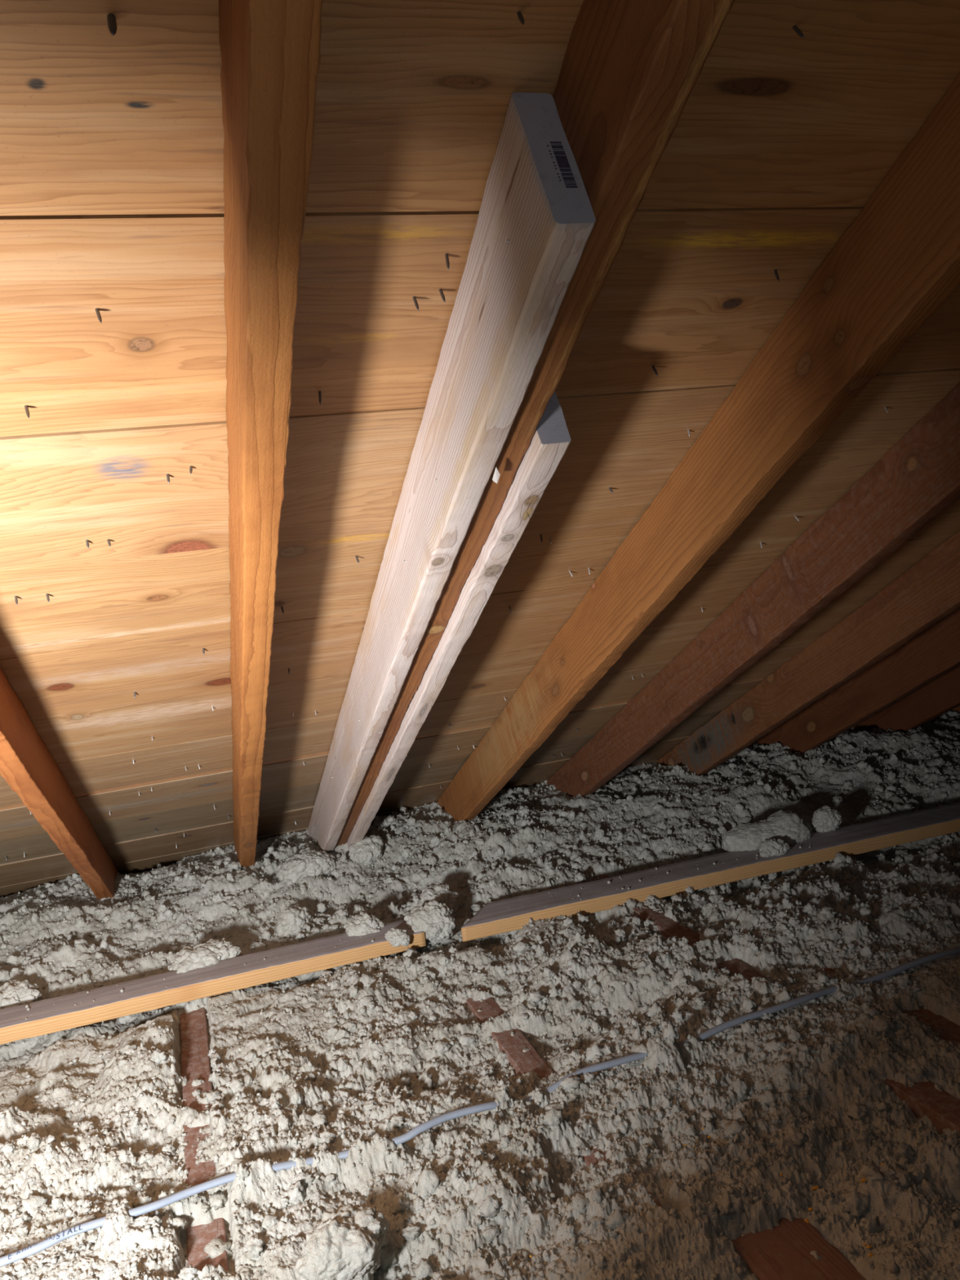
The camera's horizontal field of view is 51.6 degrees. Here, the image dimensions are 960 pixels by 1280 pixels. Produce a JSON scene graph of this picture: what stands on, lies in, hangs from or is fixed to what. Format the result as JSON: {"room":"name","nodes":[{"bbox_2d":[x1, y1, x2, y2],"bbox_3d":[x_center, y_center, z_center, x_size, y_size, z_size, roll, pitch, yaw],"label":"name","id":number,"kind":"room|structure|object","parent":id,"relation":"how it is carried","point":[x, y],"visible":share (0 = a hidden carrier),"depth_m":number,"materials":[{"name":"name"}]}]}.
{"room":"attic","nodes":[
{"label":"attic","id":0,"kind":"room"},
{"bbox_2d":[0,0,959,897],"bbox_3d":[1.109,-0.674,1.056,9.500,3.283,6.731,-8,5,-17],"label":"ceiling","id":1,"kind":"structure","parent":0,"point":[115,616],"depth_m":1.13,"materials":[{"name":"wood"}]},
{"bbox_2d":[0,667,118,899],"bbox_3d":[-0.554,-0.309,0.646,0.047,3.147,6.308,-8,5,-17],"label":"rafter","id":2,"kind":"object","parent":1,"relation":"attached to","point":[27,766],"visible":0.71,"depth_m":1.97,"materials":[{"name":"brown wood"}]},
{"bbox_2d":[218,0,323,866],"bbox_3d":[-0.168,-0.363,0.764,0.049,3.152,6.309,-8,5,-17],"label":"rafter","id":3,"kind":"object","parent":1,"relation":"attached to","point":[270,49],"visible":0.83,"depth_m":0.82,"materials":[{"name":"brown wood"}]},
{"bbox_2d":[335,0,734,845],"bbox_3d":[0.091,-0.400,0.843,0.045,3.153,6.310,-8,5,-17],"label":"rafter","id":4,"kind":"object","parent":1,"relation":"attached to","point":[630,69],"visible":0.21,"depth_m":0.78,"materials":[{"name":"brown wood"}]},
{"bbox_2d":[307,92,595,853],"bbox_3d":[-0.284,0.253,2.251,0.049,1.562,2.955,-8,5,-17],"label":"new timber","id":5,"kind":"object","parent":4,"relation":"attached to","point":[536,219],"visible":0.85,"depth_m":1.05,"materials":[{"name":"beige wood"}]},
{"bbox_2d":[346,391,571,848],"bbox_3d":[-0.244,0.300,2.397,0.040,1.415,2.645,-8,5,-17],"label":"new timber","id":6,"kind":"object","parent":4,"relation":"attached to","point":[551,439],"visible":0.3,"depth_m":1.39,"materials":[{"name":"beige wood"}]},
{"bbox_2d":[436,71,959,821],"bbox_3d":[0.471,-0.452,0.959,0.042,3.157,6.312,-8,5,-17],"label":"rafter","id":7,"kind":"object","parent":1,"relation":"attached to","point":[898,261],"visible":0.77,"depth_m":1.29,"materials":[{"name":"brown wood"}]},
{"bbox_2d":[546,382,959,796],"bbox_3d":[0.857,-0.511,1.079,0.046,3.152,6.309,-8,5,-17],"label":"rafter","id":8,"kind":"object","parent":1,"relation":"attached to","point":[917,479],"visible":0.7,"depth_m":1.95,"materials":[{"name":"brown wood"}]},
{"bbox_2d":[655,530,959,775],"bbox_3d":[1.274,-0.571,1.208,0.046,3.152,6.310,-8,5,-17],"label":"rafter","id":9,"kind":"object","parent":1,"relation":"attached to","point":[928,592],"visible":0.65,"depth_m":2.57,"materials":[{"name":"brown wood"}]},
{"bbox_2d":[755,608,959,753],"bbox_3d":[1.656,-0.627,1.325,0.045,3.153,6.310,-8,5,-17],"label":"rafter","id":10,"kind":"object","parent":1,"relation":"attached to","point":[935,651],"visible":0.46,"depth_m":3.05,"materials":[{"name":"brown wood"}]},
{"bbox_2d":[853,666,959,732],"bbox_3d":[2.054,-0.685,1.448,0.045,3.151,6.309,-8,5,-17],"label":"rafter","id":11,"kind":"object","parent":1,"relation":"attached to","point":[940,695],"visible":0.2,"depth_m":3.47,"materials":[{"name":"brown wood"}]},
{"bbox_2d":[950,705,959,712],"bbox_3d":[2.461,-0.744,1.573,0.045,3.152,6.310,-8,5,-17],"label":"rafter","id":12,"kind":"object","parent":1,"relation":"attached to","point":[957,708],"visible":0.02,"depth_m":3.89,"materials":[{"name":"brown wood"}]},
{"label":"floor","id":13,"kind":"structure","parent":0,"visible":0},
{"bbox_2d":[179,1007,229,1271],"bbox_3d":[-0.059,0.974,0.391,0.059,0.144,5.700,-8,5,-17],"label":"joist","id":14,"kind":"object","parent":13,"relation":"on","point":[194,1040],"visible":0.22,"depth_m":1.72,"materials":[{"name":"brown wood"}]},
{"bbox_2d":[0,711,959,1279],"bbox_3d":[1.602,1.102,0.290,9.480,1.086,11.301,-8,5,-17],"label":"insulation","id":15,"kind":"object","parent":13,"relation":"on","point":[919,1220],"visible":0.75,"depth_m":1.81},
{"bbox_2d":[0,978,44,1008],"bbox_3d":[-1.086,0.841,2.287,0.146,0.096,0.130,-8,5,-17],"label":"clump","id":16,"kind":"object","parent":15,"relation":"on","point":[13,993],"visible":0.58,"depth_m":2.27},
{"bbox_2d":[167,937,242,973],"bbox_3d":[-0.648,0.761,2.346,0.173,0.089,0.111,-9,5,-28],"label":"clump","id":17,"kind":"object","parent":15,"relation":"on","point":[210,953],"visible":0.62,"depth_m":2.32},
{"bbox_2d":[0,920,426,1044],"bbox_3d":[-1.008,0.830,2.149,1.815,0.039,0.115,-8,5,-16],"label":"board","id":18,"kind":"object","parent":15,"relation":"on","point":[150,993],"visible":0.91,"depth_m":2.23,"materials":[{"name":"brown wood"}]},
{"bbox_2d":[343,911,385,936],"bbox_3d":[-0.280,0.708,2.419,0.101,0.090,0.090,-8,5,-17],"label":"clump","id":19,"kind":"object","parent":18,"relation":"on","point":[363,923],"visible":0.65,"depth_m":2.39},
{"bbox_2d":[384,928,410,946],"bbox_3d":[-0.193,0.694,2.313,0.057,0.043,0.049,-8,5,-17],"label":"clump","id":20,"kind":"object","parent":18,"relation":"on","point":[396,937],"visible":1,"depth_m":2.30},
{"bbox_2d":[275,903,313,937],"bbox_3d":[-0.484,0.742,2.603,0.100,0.098,0.114,-2,6,44],"label":"clump","id":21,"kind":"object","parent":15,"relation":"on","point":[291,921],"visible":0.85,"depth_m":2.56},
{"bbox_2d":[275,846,336,884],"bbox_3d":[-0.503,0.657,2.873,0.180,0.097,0.122,-9,5,-28],"label":"clump","id":22,"kind":"object","parent":15,"relation":"on","point":[308,862],"visible":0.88,"depth_m":2.83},
{"bbox_2d":[294,1203,389,1279],"bbox_3d":[-0.183,0.810,1.324,0.117,0.102,0.126,-6,5,9],"label":"clump","id":23,"kind":"object","parent":15,"relation":"on","point":[347,1243],"visible":1,"depth_m":1.29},
{"bbox_2d":[348,834,383,865],"bbox_3d":[-0.337,0.625,2.941,0.103,0.090,0.113,-2,6,44],"label":"clump","id":24,"kind":"object","parent":15,"relation":"on","point":[368,851],"visible":0.97,"depth_m":2.91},
{"bbox_2d":[404,900,456,943],"bbox_3d":[-0.116,0.680,2.393,0.120,0.102,0.109,-10,6,-34],"label":"clump","id":25,"kind":"object","parent":15,"relation":"on","point":[437,923],"visible":0.92,"depth_m":2.36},
{"bbox_2d":[416,883,462,918],"bbox_3d":[-0.102,0.675,2.547,0.118,0.098,0.125,-5,5,21],"label":"clump","id":26,"kind":"object","parent":15,"relation":"on","point":[442,893],"visible":0.59,"depth_m":2.51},
{"bbox_2d":[0,734,959,1279],"bbox_3d":[0.112,0.689,2.144,4.216,0.197,2.761,-8,5,-17],"label":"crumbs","id":27,"kind":"object","parent":15,"relation":"on","point":[857,1203],"visible":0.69,"depth_m":1.85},
{"bbox_2d":[0,946,959,1266],"bbox_3d":[0.080,0.745,1.632,2.304,0.034,0.054,-9,5,-20],"label":"electrical cable","id":28,"kind":"object","parent":15,"relation":"on","point":[28,1251],"visible":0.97,"depth_m":1.58,"materials":[{"name":"plastic"}]},
{"bbox_2d":[528,1123,884,1257],"bbox_3d":[0.323,0.761,1.389,0.481,0.051,0.272,-6,5,12],"label":"wood flecks","id":29,"kind":"object","parent":15,"relation":"on","point":[863,1180],"visible":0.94,"depth_m":1.33,"materials":[{"name":"brown wood"}]},
{"bbox_2d":[461,801,959,942],"bbox_3d":[1.136,0.526,2.732,2.500,0.039,0.129,-8,5,-15],"label":"board","id":30,"kind":"object","parent":15,"relation":"on","point":[505,915],"visible":0.94,"depth_m":2.55,"materials":[{"name":"brown wood"}]},
{"bbox_2d":[25,841,810,1019],"bbox_3d":[-0.092,0.680,2.399,2.036,0.009,0.106,-8,5,-15],"label":"crumbs","id":31,"kind":"object","parent":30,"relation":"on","point":[800,846],"visible":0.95,"depth_m":2.46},
{"bbox_2d":[759,838,790,857],"bbox_3d":[0.772,0.551,2.614,0.096,0.059,0.068,-9,5,-23],"label":"clump","id":32,"kind":"object","parent":30,"relation":"on","point":[769,847],"visible":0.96,"depth_m":2.59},
{"bbox_2d":[811,804,842,832],"bbox_3d":[0.962,0.501,2.757,0.092,0.083,0.081,-8,5,-17],"label":"clump","id":33,"kind":"object","parent":30,"relation":"on","point":[825,819],"visible":0.9,"depth_m":2.73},
{"bbox_2d":[721,809,812,852],"bbox_3d":[0.789,0.542,2.720,0.268,0.127,0.141,-8,5,-17],"label":"clump","id":34,"kind":"object","parent":15,"relation":"on","point":[788,826],"visible":0.71,"depth_m":2.68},
{"bbox_2d":[731,1217,866,1279],"bbox_3d":[0.415,0.822,1.200,0.115,0.095,0.250,-8,5,-17],"label":"joist","id":35,"kind":"object","parent":15,"relation":"in","point":[782,1252],"visible":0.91,"depth_m":1.25,"materials":[{"name":"brown wood"}]},
{"bbox_2d":[431,951,670,1216],"bbox_3d":[0.492,0.894,0.561,0.059,0.144,5.700,-8,5,-17],"label":"joist","id":36,"kind":"object","parent":13,"relation":"on","point":[522,1062],"visible":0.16,"depth_m":1.86,"materials":[{"name":"brown wood"}]},
{"bbox_2d":[593,873,959,1134],"bbox_3d":[0.959,0.803,0.703,0.059,0.144,5.700,-8,5,-17],"label":"joist","id":37,"kind":"object","parent":13,"relation":"on","point":[942,1108],"visible":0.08,"depth_m":1.54,"materials":[{"name":"brown wood"}]},
{"bbox_2d":[821,966,959,1046],"bbox_3d":[0.866,0.749,1.563,0.059,0.144,1.600,-8,5,-17],"label":"joist","id":38,"kind":"object","parent":13,"relation":"on","point":[949,1031],"visible":0.09,"depth_m":1.74,"materials":[{"name":"brown wood"}]}
]}

